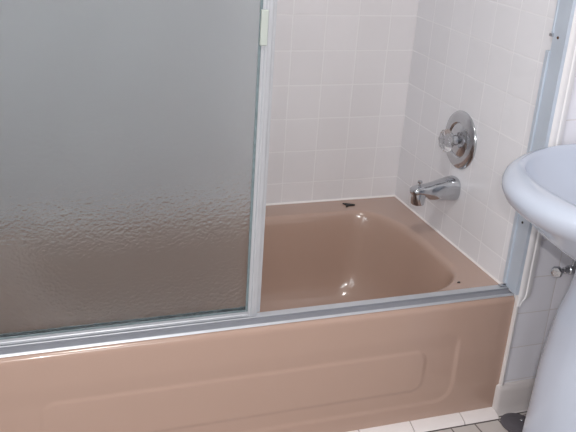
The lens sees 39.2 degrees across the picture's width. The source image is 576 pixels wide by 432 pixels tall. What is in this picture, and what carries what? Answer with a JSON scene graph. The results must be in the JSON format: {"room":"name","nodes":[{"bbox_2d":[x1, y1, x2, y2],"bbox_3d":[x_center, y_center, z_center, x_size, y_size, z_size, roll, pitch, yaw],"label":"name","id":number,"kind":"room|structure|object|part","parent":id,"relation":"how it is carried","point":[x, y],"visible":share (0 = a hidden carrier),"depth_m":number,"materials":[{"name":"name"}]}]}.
{"room":"bathroom","nodes":[
{"label":"bathroom","id":0,"kind":"room"},
{"bbox_2d":[266,0,418,203],"bbox_3d":[-0.313,-0.791,2.308,1.730,2.400,0.100,-4,24,-19],"label":"wall","id":1,"kind":"structure","parent":0,"point":[341,72],"depth_m":2.61,"materials":[{"name":"white tile"}]},
{"bbox_2d":[266,195,394,205],"bbox_3d":[-0.347,-0.016,2.582,1.530,0.007,0.005,-4,24,-19],"label":"trim","id":2,"kind":"structure","parent":1,"relation":"attached to","point":[382,195],"depth_m":2.75,"materials":[{"name":"white"}]},
{"bbox_2d":[395,0,556,343],"bbox_3d":[0.594,-0.686,2.207,0.100,2.400,0.746,-4,24,-19],"label":"wall","id":3,"kind":"structure","parent":0,"point":[483,59],"depth_m":2.31,"materials":[{"name":"white tile"}]},
{"bbox_2d":[410,175,460,205],"bbox_3d":[0.435,-0.077,2.424,0.145,0.080,0.069,-4,24,-19],"label":"tub spout","id":4,"kind":"object","parent":3,"relation":"attached to","point":[448,187],"visible":1,"depth_m":2.40,"materials":[{"name":"silver metal"}]},
{"bbox_2d":[394,195,500,283],"bbox_3d":[0.483,0.061,2.535,0.004,0.007,0.682,-4,24,-19],"label":"trim","id":5,"kind":"structure","parent":3,"relation":"attached to","point":[399,199],"depth_m":2.49,"materials":[{"name":"white"}]},
{"bbox_2d":[438,110,476,168],"bbox_3d":[0.481,-0.223,2.384,0.064,0.174,0.174,-4,24,-19],"label":"valve","id":6,"kind":"object","parent":3,"relation":"attached to","point":[458,140],"visible":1,"depth_m":2.36,"materials":[{"name":"silver metal"}]},
{"bbox_3d":[0.465,-0.222,2.378,0.026,0.071,0.071,-4,24,-19],"label":"knob","id":7,"kind":"part","parent":6,"relation":"part of","materials":[{"name":"clear plastic"}]},
{"bbox_3d":[0.485,-0.223,2.385,0.025,0.033,0.033,-4,24,-19],"label":"stem","id":8,"kind":"part","parent":6,"relation":"part of","materials":[{"name":"silver metal"}]},
{"bbox_2d":[431,412,526,431],"bbox_3d":[0.018,0.965,1.425,2.470,0.100,3.200,-4,24,-19],"label":"floor","id":9,"kind":"structure","parent":0,"point":[495,425],"depth_m":2.26,"materials":[{"name":"tile"}]},
{"bbox_2d":[0,197,514,431],"bbox_3d":[-0.238,0.302,2.335,1.528,0.376,0.747,-4,24,-19],"label":"bathtub","id":10,"kind":"object","parent":9,"relation":"on","point":[348,373],"visible":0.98,"depth_m":2.11,"materials":[{"name":"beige ceramic"}]},
{"bbox_2d":[257,197,497,312],"bbox_3d":[-0.240,0.291,2.337,1.528,0.357,0.734,-4,24,-19],"label":"basin","id":11,"kind":"object","parent":10,"relation":"in","point":[326,252],"depth_m":2.64,"materials":[{"name":"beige ceramic"}]},
{"bbox_2d":[349,407,498,431],"bbox_3d":[-0.125,0.618,2.070,1.524,0.018,0.038,-4,24,-19],"label":"trim","id":12,"kind":"structure","parent":9,"relation":"on","point":[484,414],"depth_m":2.25,"materials":[{"name":"tile"}]},
{"bbox_2d":[428,419,497,431],"bbox_3d":[-0.126,0.626,2.073,1.527,0.002,0.040,-4,24,-19],"label":"trim","id":13,"kind":"structure","parent":9,"relation":"attached to","point":[495,419],"depth_m":2.26,"materials":[{"name":"grey"}]},
{"bbox_2d":[500,413,525,431],"bbox_3d":[0.646,0.583,2.283,0.092,0.014,0.092,-4,24,-19],"label":"stopper","id":14,"kind":"object","parent":9,"relation":"on","point":[512,422],"visible":0.84,"depth_m":2.28,"materials":[{"name":"grey rubber"}]},
{"bbox_2d":[501,143,575,431],"bbox_3d":[0.714,0.308,1.908,0.546,0.820,0.587,-4,24,-19],"label":"pedestal sink","id":15,"kind":"object","parent":9,"relation":"on","point":[540,184],"visible":1,"depth_m":1.87,"materials":[{"name":"grey ceramic"}]},
{"bbox_2d":[501,143,575,260],"bbox_3d":[0.733,0.033,1.791,0.546,0.220,0.587,-4,24,-19],"label":"basin","id":16,"kind":"object","parent":15,"relation":"in","point":[540,184],"depth_m":1.73,"materials":[{"name":"grey ceramic"}]},
{"bbox_2d":[499,75,575,382],"bbox_3d":[0.835,-0.560,1.948,0.370,2.400,0.050,-4,24,-19],"label":"wall","id":17,"kind":"structure","parent":0,"point":[536,314],"depth_m":2.23,"materials":[{"name":"white tile"}]},
{"bbox_2d":[0,0,575,357],"bbox_3d":[-0.069,-0.402,1.683,1.528,1.447,0.076,-4,24,-19],"label":"shower door frame","id":18,"kind":"object","parent":17,"relation":"attached to","point":[554,59],"visible":0.98,"depth_m":2.00,"materials":[{"name":"metal"}]},
{"bbox_2d":[0,0,272,344],"bbox_3d":[-0.391,-0.364,1.596,0.752,1.382,0.021,-4,24,-19],"label":"shower door","id":19,"kind":"structure","parent":18,"relation":"attached to","point":[133,132],"depth_m":1.73,"materials":[{"name":"glass"}]},
{"bbox_3d":[-0.435,0.263,1.866,0.710,0.013,0.012,-4,24,-19],"label":"rail","id":20,"kind":"part","parent":19,"relation":"part of","materials":[{"name":"metal"}]},
{"bbox_3d":[-0.050,-0.397,1.702,0.016,0.075,0.008,-4,24,-19],"label":"finger pull","id":21,"kind":"part","parent":19,"relation":"part of","materials":[{"name":"plastic"}]},
{"bbox_2d":[256,0,276,312],"bbox_3d":[-0.385,-0.372,1.618,0.757,1.382,0.015,-4,24,-19],"label":"shower door","id":22,"kind":"structure","parent":18,"relation":"attached to","point":[274,11],"depth_m":1.84,"materials":[{"name":"metal"}]},
{"bbox_2d":[499,295,518,386],"bbox_3d":[0.615,0.348,2.238,0.013,0.288,0.011,-4,24,-19],"label":"trim","id":23,"kind":"structure","parent":17,"relation":"attached to","point":[515,309],"depth_m":2.23,"materials":[{"name":"white"}]},
{"bbox_2d":[492,378,534,415],"bbox_3d":[0.723,0.515,2.347,0.279,0.098,0.022,-4,24,-19],"label":"baseboard","id":24,"kind":"structure","parent":17,"relation":"attached to","point":[515,396],"depth_m":2.32,"materials":[{"name":"tile"}]},
{"bbox_2d":[517,6,575,306],"bbox_3d":[0.692,-0.561,1.857,0.042,1.745,0.014,-4,24,-19],"label":"trim","id":25,"kind":"structure","parent":17,"relation":"attached to","point":[569,69],"depth_m":1.99,"materials":[{"name":"white tile"}]},
{"bbox_3d":[1.336,-0.124,0.999,0.100,2.400,2.252,-4,24,-19],"label":"wall","id":26,"kind":"structure","parent":0,"visible":0},
{"bbox_2d":[551,260,575,277],"bbox_3d":[0.813,0.057,2.091,0.214,0.255,0.099,-6,25,-23],"label":"shutoff valve","id":27,"kind":"object","parent":26,"relation":"attached to","point":[557,271],"visible":0.99,"depth_m":2.13,"materials":[{"name":"silver metal"}]},
{"bbox_3d":[0.706,0.147,2.123,0.031,0.032,0.017,21,29,35],"label":"handle","id":28,"kind":"part","parent":27,"relation":"part of","materials":[{"name":"silver metal"}]},
{"bbox_3d":[0.724,0.144,2.133,0.034,0.018,0.018,-4,24,-19],"label":"stem","id":29,"kind":"part","parent":27,"relation":"part of","materials":[{"name":"silver metal"}]}
]}

